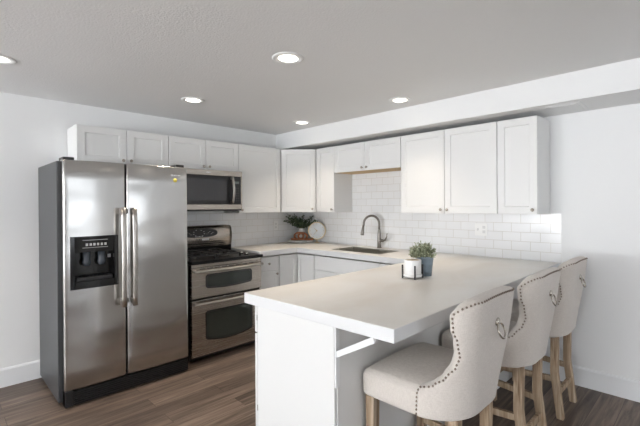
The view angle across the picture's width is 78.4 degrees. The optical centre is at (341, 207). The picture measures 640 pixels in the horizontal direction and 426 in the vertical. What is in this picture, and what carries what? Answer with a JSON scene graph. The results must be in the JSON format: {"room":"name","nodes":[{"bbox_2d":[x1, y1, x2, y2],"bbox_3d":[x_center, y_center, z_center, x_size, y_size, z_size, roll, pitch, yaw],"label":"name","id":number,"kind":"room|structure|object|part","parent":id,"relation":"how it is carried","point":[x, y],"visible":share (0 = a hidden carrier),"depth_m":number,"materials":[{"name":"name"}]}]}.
{"room":"kitchen","nodes":[
{"label":"kitchen","id":0,"kind":"room"},
{"bbox_2d":[0,92,275,368],"bbox_3d":[-3.862,0.271,2.021,0.120,2.358,9.700,0,0,44],"label":"wall","id":1,"kind":"structure","parent":0,"point":[33,130],"depth_m":3.25,"materials":[{"name":"white paint"}]},
{"bbox_2d":[0,360,41,387],"bbox_3d":[-4.497,1.382,1.257,0.014,0.150,7.500,0,0,44],"label":"baseboard","id":2,"kind":"structure","parent":1,"relation":"attached to","point":[16,374],"depth_m":3.20,"materials":[{"name":"white paint"}]},
{"bbox_2d":[67,124,167,165],"bbox_3d":[-2.028,-0.534,3.594,0.342,0.308,0.750,0,0,44],"label":"upper cabinet","id":3,"kind":"object","parent":1,"relation":"attached to","point":[84,142],"visible":0.95,"depth_m":3.44,"materials":[{"name":"white paint"}]},
{"bbox_3d":[-2.059,-0.533,3.368,0.020,0.306,0.377,0,0,44],"label":"door","id":4,"kind":"part","parent":3,"relation":"part of","materials":[{"name":"white paint"}]},
{"bbox_3d":[-1.800,-0.536,3.639,0.020,0.306,0.366,0,0,44],"label":"door","id":5,"kind":"part","parent":3,"relation":"part of","materials":[{"name":"white paint"}]},
{"bbox_2d":[168,136,237,171],"bbox_3d":[-1.505,-0.539,4.141,0.342,0.308,0.760,0,0,44],"label":"upper cabinet","id":6,"kind":"object","parent":1,"relation":"attached to","point":[191,153],"visible":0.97,"depth_m":4.01,"materials":[{"name":"white paint"}]},
{"bbox_3d":[-1.540,-0.538,3.912,0.020,0.306,0.377,0,0,44],"label":"door","id":7,"kind":"part","parent":6,"relation":"part of","materials":[{"name":"white paint"}]},
{"bbox_2d":[187,168,241,210],"bbox_3d":[-1.461,-0.172,4.105,0.453,0.422,0.752,0,0,44],"label":"microwave","id":8,"kind":"object","parent":6,"relation":"attached to","point":[207,190],"visible":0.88,"depth_m":4.02,"materials":[{"name":"grey metal"}]},
{"bbox_3d":[-1.394,-0.177,3.960,0.026,0.294,0.631,0,0,44],"label":"door","id":9,"kind":"part","parent":8,"relation":"part of","materials":[{"name":"black glass"}]},
{"bbox_3d":[-1.153,-0.181,4.147,0.066,0.281,0.029,0,0,44],"label":"handle","id":10,"kind":"part","parent":8,"relation":"part of","materials":[{"name":"silver metal"}]},
{"bbox_3d":[-1.139,-0.180,4.225,0.026,0.294,0.100,0,0,44],"label":"control panel","id":11,"kind":"part","parent":8,"relation":"part of","materials":[{"name":"black plastic"}]},
{"bbox_3d":[-1.277,-0.541,4.187,0.020,0.306,0.376,0,0,44],"label":"door","id":12,"kind":"part","parent":6,"relation":"part of","materials":[{"name":"white paint"}]},
{"bbox_2d":[187,212,302,246],"bbox_3d":[-1.224,0.293,4.688,0.008,0.460,2.000,0,0,44],"label":"backsplash","id":13,"kind":"structure","parent":1,"relation":"attached to","point":[247,228],"depth_m":4.82,"materials":[{"name":"tile"}]},
{"bbox_2d":[224,144,280,212],"bbox_3d":[-1.036,-0.317,4.631,0.342,0.762,0.588,0,0,44],"label":"upper cabinet","id":14,"kind":"object","parent":1,"relation":"attached to","point":[259,167],"visible":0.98,"depth_m":4.52,"materials":[{"name":"white paint"}]},
{"bbox_2d":[0,0,639,134],"bbox_3d":[-0.753,-0.965,-0.962,8.700,0.100,9.700,0,0,44],"label":"ceiling","id":15,"kind":"structure","parent":0,"point":[134,56],"depth_m":2.33,"materials":[{"name":"white paint"}]},
{"bbox_2d":[0,54,16,63],"bbox_3d":[-2.131,-0.917,2.417,0.196,0.007,0.196,0,0,44],"label":"recessed light","id":16,"kind":"object","parent":15,"relation":"in","point":[4,59],"visible":1,"depth_m":2.45,"materials":[{"name":"white plastic"}]},
{"bbox_2d":[181,97,204,102],"bbox_3d":[-1.289,-0.926,3.395,0.196,0.007,0.196,0,0,44],"label":"recessed light","id":17,"kind":"object","parent":15,"relation":"in","point":[185,99],"visible":1,"depth_m":3.39,"materials":[{"name":"white plastic"}]},
{"bbox_2d":[272,52,303,63],"bbox_3d":[-0.335,-0.928,2.444,0.196,0.007,0.196,0,0,44],"label":"recessed light","id":18,"kind":"object","parent":15,"relation":"in","point":[281,57],"visible":1,"depth_m":2.43,"materials":[{"name":"white plastic"}]},
{"bbox_2d":[293,121,310,124],"bbox_3d":[-0.441,-0.935,4.338,0.196,0.007,0.196,0,0,44],"label":"recessed light","id":19,"kind":"object","parent":15,"relation":"in","point":[294,122],"visible":1,"depth_m":4.33,"materials":[{"name":"white plastic"}]},
{"bbox_2d":[389,97,410,102],"bbox_3d":[0.511,-0.937,3.435,0.196,0.007,0.196,0,0,44],"label":"recessed light","id":20,"kind":"object","parent":15,"relation":"in","point":[396,99],"visible":1,"depth_m":3.43,"materials":[{"name":"white plastic"}]},
{"bbox_2d":[0,343,639,425],"bbox_3d":[-0.738,1.483,-0.952,8.700,0.080,9.700,0,0,44],"label":"floor","id":21,"kind":"structure","parent":0,"point":[219,389],"depth_m":2.82,"materials":[{"name":"wood"}]},
{"bbox_2d":[38,157,187,407],"bbox_3d":[-1.903,0.535,3.313,0.867,1.795,0.922,0,0,44],"label":"refrigerator","id":22,"kind":"object","parent":21,"relation":"on","point":[113,273],"visible":1,"depth_m":3.00,"materials":[{"name":"grey metal"}]},
{"bbox_3d":[-1.842,0.484,2.926,0.085,1.644,0.404,0,0,44],"label":"freezer door","id":23,"kind":"part","parent":22,"relation":"part of","materials":[{"name":"silver metal"}]},
{"bbox_3d":[-1.671,0.383,2.994,0.091,0.757,0.037,0,0,44],"label":"handle","id":24,"kind":"part","parent":22,"relation":"part of","materials":[{"name":"silver metal"}]},
{"bbox_3d":[-1.617,0.383,3.050,0.091,0.757,0.037,0,0,44],"label":"handle","id":25,"kind":"part","parent":22,"relation":"part of","materials":[{"name":"silver metal"}]},
{"bbox_3d":[-1.528,0.481,3.254,0.085,1.644,0.488,0,0,44],"label":"door","id":26,"kind":"part","parent":22,"relation":"part of","materials":[{"name":"silver metal"}]},
{"bbox_2d":[187,225,263,361],"bbox_3d":[-1.310,0.813,4.017,0.749,1.226,0.762,0,0,44],"label":"gas range","id":27,"kind":"object","parent":21,"relation":"on","point":[219,276],"visible":0.81,"depth_m":3.80,"materials":[{"name":"silver metal"}]},
{"bbox_3d":[-1.519,0.279,4.212,0.020,0.094,0.390,0,0,44],"label":"control panel","id":28,"kind":"part","parent":27,"relation":"part of","materials":[{"name":"black plastic"}]},
{"bbox_3d":[-1.068,0.882,3.787,0.080,0.028,0.730,0,0,44],"label":"handle","id":29,"kind":"part","parent":27,"relation":"part of","materials":[{"name":"silver metal"}]},
{"bbox_3d":[-1.114,0.538,3.828,0.041,0.032,0.756,0,0,44],"label":"rail","id":30,"kind":"part","parent":27,"relation":"part of","materials":[{"name":"silver metal"}]},
{"bbox_2d":[187,250,262,264],"bbox_3d":[-1.331,0.506,4.035,0.695,0.030,0.762,0,0,44],"label":"cooktop","id":31,"kind":"object","parent":27,"relation":"in","point":[243,256],"depth_m":3.83,"materials":[{"name":"black metal"}]},
{"bbox_3d":[-1.110,1.114,3.829,0.043,0.520,0.752,0,0,44],"label":"oven door","id":32,"kind":"part","parent":27,"relation":"part of","materials":[{"name":"silver metal"}]},
{"bbox_3d":[-1.113,0.698,3.828,0.043,0.280,0.752,0,0,44],"label":"oven door","id":33,"kind":"part","parent":27,"relation":"part of","materials":[{"name":"silver metal"}]},
{"bbox_3d":[-1.070,0.586,3.785,0.080,0.028,0.730,0,0,44],"label":"handle","id":34,"kind":"part","parent":27,"relation":"part of","materials":[{"name":"silver metal"}]},
{"bbox_2d":[260,255,278,288],"bbox_3d":[-1.002,0.975,4.449,0.640,0.895,0.277,0,0,44],"label":"base cabinet","id":35,"kind":"object","parent":21,"relation":"on","point":[269,269],"visible":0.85,"depth_m":4.26,"materials":[{"name":"white paint"}]},
{"bbox_3d":[-0.799,1.002,4.254,0.020,0.610,0.274,0,0,44],"label":"door","id":36,"kind":"part","parent":35,"relation":"part of","materials":[{"name":"white paint"}]},
{"bbox_3d":[-0.801,0.613,4.252,0.020,0.148,0.274,0,0,44],"label":"drawer","id":37,"kind":"part","parent":35,"relation":"part of","materials":[{"name":"white paint"}]},
{"bbox_2d":[274,252,329,285],"bbox_3d":[-0.510,0.971,4.778,0.896,0.895,0.876,0,0,44],"label":"base cabinet","id":38,"kind":"object","parent":21,"relation":"on","point":[297,267],"visible":0.25,"depth_m":4.45,"materials":[{"name":"white paint"}]},
{"bbox_3d":[-0.607,0.921,4.454,0.020,0.768,0.250,0,0,44],"label":"door","id":39,"kind":"part","parent":38,"relation":"part of","materials":[{"name":"white paint"}]},
{"bbox_3d":[-0.404,0.920,4.449,0.278,0.768,0.020,0,0,44],"label":"door","id":40,"kind":"part","parent":38,"relation":"part of","materials":[{"name":"white paint"}]},
{"bbox_2d":[231,241,558,343],"bbox_3d":[-0.179,0.492,3.440,3.225,0.057,2.345,0,0,44],"label":"countertop","id":41,"kind":"structure","parent":38,"relation":"on","point":[378,303],"depth_m":2.21,"materials":[{"name":"stone"}]},
{"bbox_2d":[288,240,313,242],"bbox_3d":[-0.533,0.444,5.120,0.344,0.030,0.344,0,0,44],"label":"round tray","id":42,"kind":"object","parent":41,"relation":"on","point":[296,241],"visible":0.88,"depth_m":5.05,"materials":[{"name":"white stone"}]},
{"bbox_2d":[283,214,317,237],"bbox_3d":[-0.524,0.253,5.110,0.379,0.351,0.359,0,0,44],"label":"potted plant","id":43,"kind":"object","parent":42,"relation":"on","point":[299,223],"visible":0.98,"depth_m":5.14,"materials":[{"name":"green plant"}]},
{"bbox_3d":[-0.518,0.189,5.115,0.372,0.220,0.338,0,0,44],"label":"stem","id":44,"kind":"part","parent":43,"relation":"part of","materials":[{"name":"green plant"}]},
{"bbox_2d":[291,232,313,239],"bbox_3d":[-0.514,0.372,5.077,0.304,0.112,0.120,0,0,6],"label":"chain","id":45,"kind":"object","parent":42,"relation":"on","point":[298,233],"visible":1,"depth_m":5.04,"materials":[{"name":"brown wood"}]},
{"bbox_2d":[308,222,325,242],"bbox_3d":[-0.322,0.324,5.071,0.228,0.268,0.060,0,0,6],"label":"desk clock","id":46,"kind":"object","parent":41,"relation":"on","point":[316,230],"visible":1,"depth_m":5.07,"materials":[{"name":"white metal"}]},
{"bbox_2d":[330,247,397,263],"bbox_3d":[0.246,0.569,4.198,0.689,0.214,0.379,0,0,44],"label":"sink","id":47,"kind":"object","parent":41,"relation":"in","point":[353,249],"visible":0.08,"depth_m":4.37,"materials":[{"name":"silver metal"}]},
{"bbox_2d":[360,215,387,247],"bbox_3d":[0.362,0.269,4.358,0.300,0.374,0.119,0,0,8],"label":"faucet","id":48,"kind":"object","parent":41,"relation":"on","point":[379,240],"visible":0.99,"depth_m":4.36,"materials":[{"name":"silver metal"}]},
{"bbox_3d":[0.328,0.167,4.362,0.210,0.169,0.025,0,0,-13],"label":"spout","id":49,"kind":"part","parent":48,"relation":"part of","materials":[{"name":"silver metal"}]},
{"bbox_2d":[402,258,422,279],"bbox_3d":[0.464,0.403,2.567,0.124,0.120,0.124,0,0,44],"label":"candle holder","id":50,"kind":"object","parent":41,"relation":"on","point":[412,266],"visible":1,"depth_m":2.52,"materials":[{"name":"white ceramic"}]},
{"bbox_3d":[0.464,0.389,2.567,0.114,0.092,0.114,0,0,44],"label":"pot","id":51,"kind":"part","parent":50,"relation":"part of","materials":[{"name":"white ceramic"}]},
{"bbox_2d":[408,241,436,275],"bbox_3d":[0.552,0.345,2.663,0.191,0.234,0.189,0,0,19],"label":"potted plant","id":52,"kind":"object","parent":41,"relation":"on","point":[421,251],"visible":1,"depth_m":2.62,"materials":[{"name":"green plant"}]},
{"bbox_2d":[315,255,380,278],"bbox_3d":[0.240,0.974,4.244,0.922,0.883,0.612,0,0,44],"label":"base cabinet","id":53,"kind":"object","parent":21,"relation":"on","point":[324,266],"visible":0.23,"depth_m":4.10,"materials":[{"name":"white paint"}]},
{"bbox_3d":[-0.128,0.998,4.187,0.455,0.610,0.020,0,0,44],"label":"door","id":54,"kind":"part","parent":53,"relation":"part of","materials":[{"name":"white paint"}]},
{"bbox_2d":[255,289,516,425],"bbox_3d":[0.536,0.972,2.795,0.642,0.895,2.297,0,0,44],"label":"base cabinet","id":55,"kind":"object","parent":21,"relation":"on","point":[301,380],"visible":0.27,"depth_m":1.93,"materials":[{"name":"white paint"}]},
{"bbox_3d":[-0.293,0.620,2.378,0.020,0.143,0.537,0,0,44],"label":"drawer","id":56,"kind":"part","parent":55,"relation":"part of","materials":[{"name":"white paint"}]},
{"bbox_3d":[-0.291,1.007,2.379,0.020,0.610,0.537,0,0,44],"label":"door","id":57,"kind":"part","parent":55,"relation":"part of","materials":[{"name":"white paint"}]},
{"bbox_3d":[-0.242,0.981,1.962,0.596,0.895,0.018,0,0,44],"label":"panel","id":58,"kind":"part","parent":55,"relation":"part of","materials":[{"name":"white paint"}]},
{"bbox_2d":[337,338,377,356],"bbox_3d":[0.078,0.599,1.666,0.254,0.144,0.025,0,0,44],"label":"bracket","id":59,"kind":"object","parent":55,"relation":"attached to","point":[369,341],"visible":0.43,"depth_m":1.66,"materials":[{"name":"white paint"}]},
{"bbox_3d":[0.766,0.972,2.587,0.012,0.895,2.279,0,0,44],"label":"panel","id":60,"kind":"part","parent":55,"relation":"part of","materials":[{"name":"white paint"}]},
{"bbox_2d":[363,286,514,425],"bbox_3d":[0.481,0.890,1.847,0.577,1.068,0.540,0,0,44],"label":"bar stool","id":61,"kind":"object","parent":21,"relation":"on","point":[433,383],"visible":1,"depth_m":1.66,"materials":[{"name":"beige fabric"}]},
{"bbox_3d":[0.148,1.158,1.870,0.050,0.536,0.050,0,0,44],"label":"leg","id":62,"kind":"part","parent":61,"relation":"part of","materials":[{"name":"brown wood"}]},
{"bbox_3d":[0.437,0.808,1.889,0.455,0.157,0.530,0,0,44],"label":"seat","id":63,"kind":"part","parent":61,"relation":"part of","materials":[{"name":"beige fabric"}]},
{"bbox_3d":[0.446,1.155,2.181,0.050,0.536,0.050,0,0,44],"label":"leg","id":64,"kind":"part","parent":61,"relation":"part of","materials":[{"name":"brown wood"}]},
{"bbox_3d":[0.486,1.153,1.630,0.082,0.544,0.047,0,0,44],"label":"leg","id":65,"kind":"part","parent":61,"relation":"part of","materials":[{"name":"brown wood"}]},
{"bbox_3d":[0.576,0.617,1.753,0.267,0.523,0.536,0,0,44],"label":"backrest","id":66,"kind":"part","parent":61,"relation":"part of","materials":[{"name":"beige fabric"}]},
{"bbox_3d":[0.582,0.618,1.748,0.257,0.505,0.540,0,0,44],"label":"nailhead trim","id":67,"kind":"part","parent":61,"relation":"part of","materials":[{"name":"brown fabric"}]},
{"bbox_3d":[0.701,1.151,1.855,0.082,0.544,0.047,0,0,44],"label":"leg","id":68,"kind":"part","parent":61,"relation":"part of","materials":[{"name":"brown wood"}]},
{"bbox_3d":[0.675,0.512,1.658,0.036,0.087,0.069,0,0,44],"label":"ring pull","id":69,"kind":"part","parent":61,"relation":"part of","materials":[{"name":"silver metal"}]},
{"bbox_2d":[442,267,560,425],"bbox_3d":[0.988,0.885,2.372,0.577,1.068,0.540,0,0,44],"label":"bar stool","id":70,"kind":"object","parent":21,"relation":"on","point":[528,337],"visible":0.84,"depth_m":2.15,"materials":[{"name":"beige fabric"}]},
{"bbox_3d":[0.943,0.803,2.414,0.455,0.157,0.530,0,0,44],"label":"seat","id":71,"kind":"part","parent":70,"relation":"part of","materials":[{"name":"beige fabric"}]},
{"bbox_3d":[0.992,1.148,2.156,0.082,0.544,0.047,0,0,44],"label":"leg","id":72,"kind":"part","parent":70,"relation":"part of","materials":[{"name":"brown wood"}]},
{"bbox_3d":[1.083,0.612,2.279,0.267,0.523,0.536,0,0,44],"label":"backrest","id":73,"kind":"part","parent":70,"relation":"part of","materials":[{"name":"beige fabric"}]},
{"bbox_3d":[1.089,0.612,2.273,0.257,0.505,0.540,0,0,44],"label":"nailhead trim","id":74,"kind":"part","parent":70,"relation":"part of","materials":[{"name":"brown"}]},
{"bbox_3d":[1.207,1.146,2.380,0.082,0.544,0.047,0,0,44],"label":"leg","id":75,"kind":"part","parent":70,"relation":"part of","materials":[{"name":"brown wood"}]},
{"bbox_3d":[1.181,0.507,2.184,0.036,0.087,0.069,0,0,44],"label":"ring pull","id":76,"kind":"part","parent":70,"relation":"part of","materials":[{"name":"silver metal"}]},
{"bbox_2d":[493,256,587,419],"bbox_3d":[1.447,0.880,2.853,0.577,1.068,0.540,0,0,44],"label":"bar stool","id":77,"kind":"object","parent":21,"relation":"on","point":[572,282],"visible":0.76,"depth_m":2.63,"materials":[{"name":"beige fabric"}]},
{"bbox_3d":[1.403,0.798,2.895,0.455,0.157,0.530,0,0,44],"label":"seat","id":78,"kind":"part","parent":77,"relation":"part of","materials":[{"name":"beige fabric"}]},
{"bbox_3d":[1.452,1.143,2.636,0.082,0.544,0.047,0,0,44],"label":"leg","id":79,"kind":"part","parent":77,"relation":"part of","materials":[{"name":"brown wood"}]},
{"bbox_3d":[1.542,0.607,2.760,0.267,0.523,0.536,0,0,44],"label":"backrest","id":80,"kind":"part","parent":77,"relation":"part of","materials":[{"name":"beige fabric"}]},
{"bbox_3d":[1.667,1.141,2.861,0.082,0.544,0.047,0,0,44],"label":"leg","id":81,"kind":"part","parent":77,"relation":"part of","materials":[{"name":"brown wood"}]},
{"bbox_3d":[1.548,0.608,2.754,0.257,0.505,0.540,0,0,44],"label":"nailhead trim","id":82,"kind":"part","parent":77,"relation":"part of","materials":[{"name":"brown"}]},
{"bbox_3d":[1.641,0.502,2.664,0.036,0.087,0.069,0,0,44],"label":"ring pull","id":83,"kind":"part","parent":77,"relation":"part of","materials":[{"name":"silver metal"}]},
{"bbox_2d":[352,103,639,380],"bbox_3d":[2.611,0.230,2.483,8.600,2.358,0.128,0,0,44],"label":"wall","id":84,"kind":"structure","parent":0,"point":[595,154],"depth_m":2.99,"materials":[{"name":"white paint"}]},
{"bbox_2d":[280,149,316,211],"bbox_3d":[-0.530,-0.322,4.971,0.605,0.762,0.605,0,0,44],"label":"upper cabinet","id":85,"kind":"object","parent":84,"relation":"attached to","point":[298,174],"visible":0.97,"depth_m":4.75,"materials":[{"name":"white paint"}]},
{"bbox_2d":[316,147,351,211],"bbox_3d":[-0.106,-0.324,4.748,0.320,0.762,0.342,0,0,44],"label":"upper cabinet","id":86,"kind":"object","parent":84,"relation":"attached to","point":[334,190],"visible":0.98,"depth_m":4.64,"materials":[{"name":"white paint"}]},
{"bbox_3d":[-0.189,-0.323,4.642,0.291,0.760,0.020,0,0,44],"label":"door","id":87,"kind":"part","parent":86,"relation":"part of","materials":[{"name":"white paint"}]},
{"bbox_2d":[334,136,400,173],"bbox_3d":[0.346,-0.551,4.313,0.928,0.308,0.342,0,0,44],"label":"upper cabinet","id":88,"kind":"object","parent":84,"relation":"attached to","point":[382,155],"visible":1,"depth_m":4.18,"materials":[{"name":"white paint"}]},
{"bbox_3d":[0.086,-0.550,4.378,0.461,0.306,0.020,0,0,44],"label":"door","id":89,"kind":"part","parent":88,"relation":"part of","materials":[{"name":"white paint"}]},
{"bbox_3d":[0.363,-0.400,4.332,0.924,0.006,0.294,0,0,44],"label":"panel","id":90,"kind":"part","parent":88,"relation":"part of","materials":[{"name":"brown"}]},
{"bbox_3d":[0.421,-0.551,4.057,0.461,0.306,0.020,0,0,44],"label":"door","id":91,"kind":"part","parent":88,"relation":"part of","materials":[{"name":"white paint"}]},
{"bbox_2d":[303,172,560,264],"bbox_3d":[0.626,0.063,4.295,3.211,0.900,0.008,0,0,44],"label":"backsplash","id":92,"kind":"structure","parent":84,"relation":"attached to","point":[535,237],"depth_m":4.01,"materials":[{"name":"tile"}]},
{"bbox_2d":[401,122,497,213],"bbox_3d":[1.030,-0.326,3.661,0.957,0.762,0.342,0,0,44],"label":"upper cabinet","id":93,"kind":"object","parent":84,"relation":"attached to","point":[453,170],"visible":1,"depth_m":3.52,"materials":[{"name":"white paint"}]},
{"bbox_3d":[0.765,-0.325,3.730,0.475,0.760,0.020,0,0,44],"label":"door","id":94,"kind":"part","parent":93,"relation":"part of","materials":[{"name":"white paint"}]},
{"bbox_3d":[1.112,-0.325,3.399,0.475,0.760,0.020,0,0,44],"label":"door","id":95,"kind":"part","parent":93,"relation":"part of","materials":[{"name":"white paint"}]},
{"bbox_2d":[276,58,639,149],"bbox_3d":[2.375,-0.849,2.312,8.500,0.197,0.446,0,0,44],"label":"soffit","id":96,"kind":"object","parent":84,"relation":"attached to","point":[614,84],"depth_m":3.18,"materials":[{"name":"white paint"}]},
{"bbox_2d":[475,223,486,235],"bbox_3d":[1.294,0.207,3.644,0.116,0.114,0.012,0,0,44],"label":"wall outlet","id":97,"kind":"object","parent":84,"relation":"attached to","point":[480,228],"visible":1,"depth_m":3.64,"materials":[{"name":"white plastic"}]},
{"bbox_2d":[497,115,549,213],"bbox_3d":[1.490,-0.327,3.221,0.310,0.762,0.342,0,0,44],"label":"upper cabinet","id":98,"kind":"object","parent":84,"relation":"attached to","point":[523,144],"visible":1,"depth_m":3.12,"materials":[{"name":"white paint"}]},
{"bbox_2d":[545,101,588,113],"bbox_3d":[1.702,-0.745,2.953,0.230,0.007,0.300,0,0,44],"label":"air vent","id":99,"kind":"object","parent":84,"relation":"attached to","point":[575,106],"depth_m":2.93,"materials":[{"name":"white metal"}]},
{"bbox_2d":[525,361,639,402],"bbox_3d":[3.588,1.332,1.462,5.580,0.150,0.014,0,0,44],"label":"baseboard","id":100,"kind":"structure","parent":84,"relation":"attached to","point":[611,384],"depth_m":2.98,"materials":[{"name":"white paint"}]}
]}

